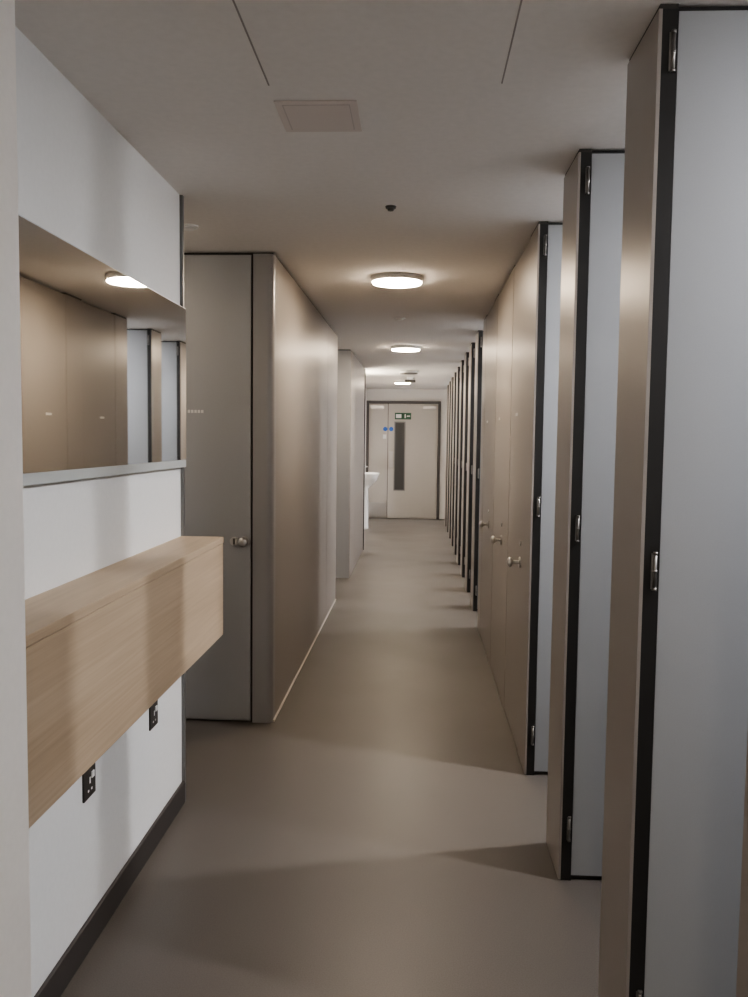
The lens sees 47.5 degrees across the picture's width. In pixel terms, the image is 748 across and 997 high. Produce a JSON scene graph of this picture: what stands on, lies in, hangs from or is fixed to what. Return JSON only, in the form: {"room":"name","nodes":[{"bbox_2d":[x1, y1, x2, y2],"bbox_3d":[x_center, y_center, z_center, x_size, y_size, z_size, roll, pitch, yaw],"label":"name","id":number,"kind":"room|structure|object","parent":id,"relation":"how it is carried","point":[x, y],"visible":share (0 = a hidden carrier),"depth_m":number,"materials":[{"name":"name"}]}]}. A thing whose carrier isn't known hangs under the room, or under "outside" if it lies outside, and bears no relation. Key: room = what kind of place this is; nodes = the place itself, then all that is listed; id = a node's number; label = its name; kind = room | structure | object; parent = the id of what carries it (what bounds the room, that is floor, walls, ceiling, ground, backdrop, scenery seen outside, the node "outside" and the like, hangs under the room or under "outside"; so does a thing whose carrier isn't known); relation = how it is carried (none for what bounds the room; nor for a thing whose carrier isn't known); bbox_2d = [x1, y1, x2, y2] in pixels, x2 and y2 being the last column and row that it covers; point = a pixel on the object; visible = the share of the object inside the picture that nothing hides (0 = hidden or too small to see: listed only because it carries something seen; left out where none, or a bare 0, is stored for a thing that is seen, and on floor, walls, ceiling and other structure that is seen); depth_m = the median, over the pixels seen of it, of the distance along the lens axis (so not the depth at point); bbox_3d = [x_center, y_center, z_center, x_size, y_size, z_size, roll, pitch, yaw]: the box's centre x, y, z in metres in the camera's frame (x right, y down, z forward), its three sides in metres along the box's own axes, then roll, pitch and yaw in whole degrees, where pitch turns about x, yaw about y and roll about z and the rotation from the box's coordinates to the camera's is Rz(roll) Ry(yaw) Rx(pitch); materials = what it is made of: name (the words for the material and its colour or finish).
{"room":"changing room","nodes":[
{"label":"changing room","id":0,"kind":"room"},
{"bbox_2d":[0,0,31,996],"bbox_3d":[-0.771,0.166,1.423,0.176,2.400,0.435,1,4,3],"label":"wall","id":1,"kind":"structure","parent":0,"point":[15,932],"depth_m":1.57,"materials":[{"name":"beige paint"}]},
{"bbox_2d":[15,26,181,996],"bbox_3d":[-0.934,0.196,0.960,0.104,2.400,4.790,1,4,3],"label":"wall","id":2,"kind":"structure","parent":0,"point":[80,180],"depth_m":2.43,"materials":[{"name":"white paint"}]},
{"bbox_2d":[82,763,95,802],"bbox_3d":[-0.814,0.812,2.431,0.010,0.086,0.086,1,4,3],"label":"power socket","id":3,"kind":"object","parent":2,"relation":"attached to","point":[89,777],"visible":0.87,"depth_m":2.42,"materials":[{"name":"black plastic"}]},
{"bbox_2d":[18,214,185,485],"bbox_3d":[-0.786,-0.371,2.466,0.026,0.613,1.685,1,4,3],"label":"wall mirror","id":4,"kind":"object","parent":2,"relation":"attached to","point":[103,352],"visible":1,"depth_m":2.35,"materials":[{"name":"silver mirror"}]},
{"bbox_2d":[34,781,184,996],"bbox_3d":[-0.812,1.242,2.579,0.012,0.090,1.715,1,4,3],"label":"baseboard","id":5,"kind":"structure","parent":2,"relation":"attached to","point":[59,978],"depth_m":2.58,"materials":[{"name":"grey plastic"}]},
{"bbox_2d":[25,536,223,827],"bbox_3d":[-0.722,0.402,2.513,0.171,0.389,1.702,1,4,3],"label":"wall shelf","id":6,"kind":"object","parent":2,"relation":"attached to","point":[104,645],"visible":0.98,"depth_m":2.14,"materials":[{"name":"brown wood"}]},
{"bbox_2d":[149,700,157,730],"bbox_3d":[-0.783,0.771,3.024,0.010,0.086,0.086,1,4,3],"label":"power socket","id":7,"kind":"object","parent":2,"relation":"attached to","point":[153,710],"visible":0.88,"depth_m":3.02,"materials":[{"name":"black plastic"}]},
{"bbox_2d":[179,195,185,801],"bbox_3d":[-0.809,0.030,3.357,0.121,2.400,0.020,1,4,3],"label":"trim","id":8,"kind":"structure","parent":2,"relation":"attached to","point":[181,197],"depth_m":3.35,"materials":[{"name":"grey metal"}]},
{"bbox_2d":[184,253,337,722],"bbox_3d":[-1.361,-0.166,6.051,1.873,2.400,3.398,1,4,3],"label":"wall","id":9,"kind":"structure","parent":0,"point":[295,349],"depth_m":4.79,"materials":[{"name":"beige paint"}]},
{"bbox_2d":[184,255,252,721],"bbox_3d":[-1.012,-0.033,4.320,0.788,2.386,0.089,1,4,3],"label":"door","id":10,"kind":"structure","parent":9,"relation":"in","point":[218,289],"depth_m":4.32,"materials":[{"name":"grey laminate"}]},
{"bbox_2d":[273,599,335,721],"bbox_3d":[-0.436,1.041,6.102,0.007,0.008,3.370,1,4,3],"label":"trim","id":11,"kind":"structure","parent":9,"relation":"attached to","point":[277,713],"depth_m":5.40,"materials":[{"name":"grey"}]},
{"bbox_2d":[60,518,601,996],"bbox_3d":[0.098,1.018,7.292,5.100,0.100,17.600,1,4,3],"label":"floor","id":12,"kind":"structure","parent":0,"point":[384,835],"depth_m":3.11,"materials":[{"name":"brown plastic"}]},
{"bbox_2d":[364,466,379,528],"bbox_3d":[-0.083,-0.018,13.954,0.338,1.030,0.540,1,4,3],"label":"basin","id":13,"kind":"object","parent":12,"relation":"on","point":[371,478],"visible":0.5,"depth_m":13.87,"materials":[{"name":"white ceramic"}]},
{"bbox_2d":[336,349,365,577],"bbox_3d":[-1.134,-0.450,10.134,1.910,2.400,2.340,1,4,3],"label":"wall","id":14,"kind":"structure","parent":0,"point":[351,374],"depth_m":9.00,"materials":[{"name":"white paint"}]},
{"bbox_2d":[365,388,366,471],"bbox_3d":[-0.316,-0.677,13.519,0.100,2.400,4.600,1,4,3],"label":"wall","id":15,"kind":"structure","parent":0,"point":[366,388],"depth_m":15.61,"materials":[{"name":"white paint"}]},
{"bbox_2d":[15,0,747,388],"bbox_3d":[0.128,-1.476,7.118,5.100,0.100,17.600,1,4,3],"label":"ceiling","id":16,"kind":"structure","parent":0,"point":[469,171],"depth_m":2.70,"materials":[{"name":"paint"}]},
{"bbox_2d":[184,223,198,230],"bbox_3d":[-0.816,-1.192,3.743,0.090,0.017,0.090,1,4,3],"label":"smoke detector","id":17,"kind":"object","parent":16,"relation":"attached to","point":[187,227],"visible":0.74,"depth_m":3.72,"materials":[{"name":"white plastic"}]},
{"bbox_2d":[273,100,361,131],"bbox_3d":[-0.156,-1.098,2.446,0.230,0.007,0.230,1,4,3],"label":"ceiling vent grille","id":18,"kind":"object","parent":16,"relation":"in","point":[295,115],"depth_m":2.43,"materials":[{"name":"grey metal"}]},
{"bbox_2d":[232,0,522,85],"bbox_3d":[-0.015,-1.025,1.380,0.614,0.001,1.690,1,4,3],"label":"ceiling access panel","id":19,"kind":"object","parent":16,"relation":"in","point":[296,42],"depth_m":1.97,"materials":[{"name":"white paint"}]},
{"bbox_2d":[385,205,395,211],"bbox_3d":[0.067,-1.157,3.389,0.044,0.017,0.044,1,4,3],"label":"smoke detector","id":20,"kind":"object","parent":16,"relation":"attached to","point":[390,208],"visible":1,"depth_m":3.38,"materials":[{"name":"grey plastic"}]},
{"bbox_2d":[371,272,422,287],"bbox_3d":[0.132,-1.249,4.865,0.300,0.038,0.300,1,4,3],"label":"ceiling light","id":21,"kind":"object","parent":16,"relation":"attached to","point":[386,279],"depth_m":4.78,"materials":[{"name":"white plastic"}]},
{"bbox_2d":[394,317,404,320],"bbox_3d":[0.196,-1.374,6.509,0.090,0.017,0.090,1,4,3],"label":"smoke detector","id":22,"kind":"object","parent":16,"relation":"attached to","point":[395,318],"visible":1,"depth_m":6.48,"materials":[{"name":"white plastic"}]},
{"bbox_2d":[395,381,409,383],"bbox_3d":[0.457,-1.857,13.598,0.260,0.038,0.260,1,4,3],"label":"ceiling light","id":23,"kind":"object","parent":16,"relation":"attached to","point":[396,382],"depth_m":13.52,"materials":[{"name":"white plastic"}]},
{"bbox_2d":[391,345,420,351],"bbox_3d":[0.318,-1.502,8.511,0.300,0.038,0.300,1,4,3],"label":"ceiling light","id":24,"kind":"object","parent":16,"relation":"attached to","point":[399,348],"depth_m":8.41,"materials":[{"name":"white plastic"}]},
{"bbox_2d":[399,370,417,374],"bbox_3d":[0.474,-1.714,11.560,0.260,0.038,0.260,1,4,3],"label":"ceiling light","id":25,"kind":"object","parent":16,"relation":"attached to","point":[407,372],"depth_m":11.47,"materials":[{"name":"white plastic"}]},
{"bbox_2d":[405,377,415,382],"bbox_3d":[0.546,-1.784,12.796,0.160,0.070,0.120,1,4,3],"label":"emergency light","id":26,"kind":"object","parent":16,"relation":"attached to","point":[410,379],"visible":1,"depth_m":12.76,"materials":[{"name":"white plastic"}]},
{"bbox_2d":[367,389,446,518],"bbox_3d":[0.502,-0.829,15.825,4.800,2.400,0.100,1,4,3],"label":"wall","id":27,"kind":"structure","parent":0,"point":[372,394],"depth_m":15.71,"materials":[{"name":"beige paint"}]},
{"bbox_2d":[366,401,440,518],"bbox_3d":[0.534,-0.712,15.732,1.375,2.180,0.100,1,4,3],"label":"double door","id":28,"kind":"structure","parent":27,"relation":"in","point":[405,453],"depth_m":15.74,"materials":[{"name":"grey wood"}]},
{"bbox_2d":[395,413,410,419],"bbox_3d":[0.536,-1.520,15.676,0.300,0.120,0.026,1,4,3],"label":"exit sign","id":29,"kind":"object","parent":28,"relation":"attached to","point":[397,415],"visible":1,"depth_m":15.66,"materials":[{"name":"green plastic"}]},
{"bbox_2d":[445,385,448,525],"bbox_3d":[1.285,-0.731,14.559,0.100,2.400,0.278,1,4,3],"label":"door","id":30,"kind":"structure","parent":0,"point":[447,385],"depth_m":14.45,"materials":[{"name":"brown laminate"}]},
{"bbox_2d":[446,381,450,531],"bbox_3d":[1.239,-0.668,13.662,0.100,2.400,0.278,1,4,3],"label":"door","id":31,"kind":"structure","parent":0,"point":[449,408],"depth_m":13.55,"materials":[{"name":"brown laminate"}]},
{"bbox_2d":[448,377,453,538],"bbox_3d":[1.194,-0.606,12.766,0.100,2.400,0.278,1,4,3],"label":"door","id":32,"kind":"structure","parent":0,"point":[452,378],"depth_m":12.66,"materials":[{"name":"brown laminate"}]},
{"bbox_2d":[451,372,456,545],"bbox_3d":[1.148,-0.544,11.869,0.100,2.400,0.278,1,4,3],"label":"door","id":33,"kind":"structure","parent":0,"point":[455,373],"depth_m":11.76,"materials":[{"name":"brown laminate"}]},
{"bbox_2d":[453,367,459,554],"bbox_3d":[1.102,-0.481,10.973,0.100,2.400,0.278,1,4,3],"label":"door","id":34,"kind":"structure","parent":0,"point":[458,368],"depth_m":10.87,"materials":[{"name":"brown laminate"}]},
{"bbox_2d":[456,360,463,564],"bbox_3d":[1.056,-0.419,10.076,0.100,2.400,0.278,1,4,3],"label":"door","id":35,"kind":"structure","parent":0,"point":[462,361],"depth_m":9.97,"materials":[{"name":"brown laminate"}]},
{"bbox_2d":[460,352,468,576],"bbox_3d":[1.010,-0.357,9.179,0.100,2.400,0.278,1,4,3],"label":"door","id":36,"kind":"structure","parent":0,"point":[466,356],"depth_m":9.07,"materials":[{"name":"brown laminate"}]},
{"bbox_2d":[465,342,474,591],"bbox_3d":[0.965,-0.294,8.282,0.100,2.400,0.278,1,4,3],"label":"door","id":37,"kind":"structure","parent":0,"point":[471,390],"depth_m":8.18,"materials":[{"name":"brown laminate"}]},
{"bbox_2d":[470,330,482,610],"bbox_3d":[0.919,-0.232,7.386,0.100,2.400,0.278,1,4,3],"label":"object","id":38,"kind":"structure","parent":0,"point":[479,335],"depth_m":7.28,"materials":[{"name":"brown laminate"}]},
{"bbox_2d":[477,345,482,609],"bbox_3d":[1.204,-0.219,7.228,0.600,2.390,0.096,1,4,3],"label":"door","id":39,"kind":"structure","parent":38,"relation":"attached to","point":[482,345],"depth_m":7.26,"materials":[{"name":"grey laminate"}]},
{"bbox_2d":[477,316,486,633],"bbox_3d":[0.873,-0.170,6.489,0.100,2.400,0.278,1,4,3],"label":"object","id":40,"kind":"structure","parent":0,"point":[485,319],"depth_m":6.48,"materials":[{"name":"brown laminate"}]},
{"bbox_2d":[479,304,493,653],"bbox_3d":[0.786,-0.139,6.048,0.101,2.374,0.622,1,4,3],"label":"door","id":41,"kind":"structure","parent":40,"relation":"attached to","point":[484,524],"depth_m":6.02,"materials":[{"name":"brown laminate"}]},
{"bbox_2d":[487,294,498,664],"bbox_3d":[0.828,-0.107,5.592,0.100,2.400,0.278,1,4,3],"label":"door","id":42,"kind":"structure","parent":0,"point":[496,299],"depth_m":5.59,"materials":[{"name":"beige laminate"}]},
{"bbox_2d":[499,265,514,709],"bbox_3d":[0.782,-0.045,4.696,0.100,2.400,0.278,1,4,3],"label":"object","id":43,"kind":"object","parent":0,"point":[511,275],"visible":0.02,"depth_m":4.69,"materials":[{"name":"brown laminate"}]},
{"bbox_2d":[490,278,508,690],"bbox_3d":[0.741,-0.077,5.151,0.101,2.374,0.622,1,4,3],"label":"door","id":44,"kind":"structure","parent":43,"relation":"attached to","point":[496,539],"depth_m":5.12,"materials":[{"name":"brown laminate"}]},
{"bbox_2d":[504,241,529,746],"bbox_3d":[0.695,-0.014,4.254,0.101,2.374,0.622,1,4,3],"label":"door","id":45,"kind":"structure","parent":43,"relation":"attached to","point":[521,269],"depth_m":4.21,"materials":[{"name":"brown laminate"}]},
{"bbox_2d":[517,221,547,774],"bbox_3d":[0.736,0.017,3.799,0.100,2.400,0.278,1,4,3],"label":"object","id":46,"kind":"object","parent":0,"point":[538,252],"visible":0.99,"depth_m":3.71,"materials":[{"name":"brown laminate"}]},
{"bbox_2d":[534,223,562,773],"bbox_3d":[1.022,0.031,3.642,0.600,2.390,0.096,1,4,3],"label":"door","id":47,"kind":"structure","parent":46,"relation":"attached to","point":[554,255],"depth_m":3.67,"materials":[{"name":"grey laminate"}]},
{"bbox_2d":[546,149,591,880],"bbox_3d":[0.690,0.080,2.902,0.100,2.400,0.278,1,4,3],"label":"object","id":48,"kind":"object","parent":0,"point":[577,180],"visible":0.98,"depth_m":2.82,"materials":[{"name":"brown laminate"}]},
{"bbox_2d":[571,150,624,878],"bbox_3d":[0.976,0.093,2.745,0.600,2.390,0.096,1,4,3],"label":"door","id":49,"kind":"structure","parent":48,"relation":"attached to","point":[607,168],"depth_m":2.77,"materials":[{"name":"grey laminate"}]},
{"bbox_2d":[598,3,678,996],"bbox_3d":[0.645,0.142,2.006,0.100,2.400,0.278,1,4,3],"label":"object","id":50,"kind":"object","parent":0,"point":[652,67],"visible":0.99,"depth_m":1.93,"materials":[{"name":"brown laminate"}]},
{"bbox_2d":[644,6,747,996],"bbox_3d":[0.930,0.155,1.848,0.600,2.390,0.096,1,4,3],"label":"door","id":51,"kind":"structure","parent":50,"relation":"attached to","point":[700,729],"depth_m":1.87,"materials":[{"name":"grey laminate"}]},
{"bbox_2d":[736,732,747,996],"bbox_3d":[0.599,0.204,1.109,0.100,2.400,0.278,1,4,3],"label":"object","id":52,"kind":"object","parent":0,"point":[742,962],"depth_m":1.26,"materials":[{"name":"brown metal"}]}
]}

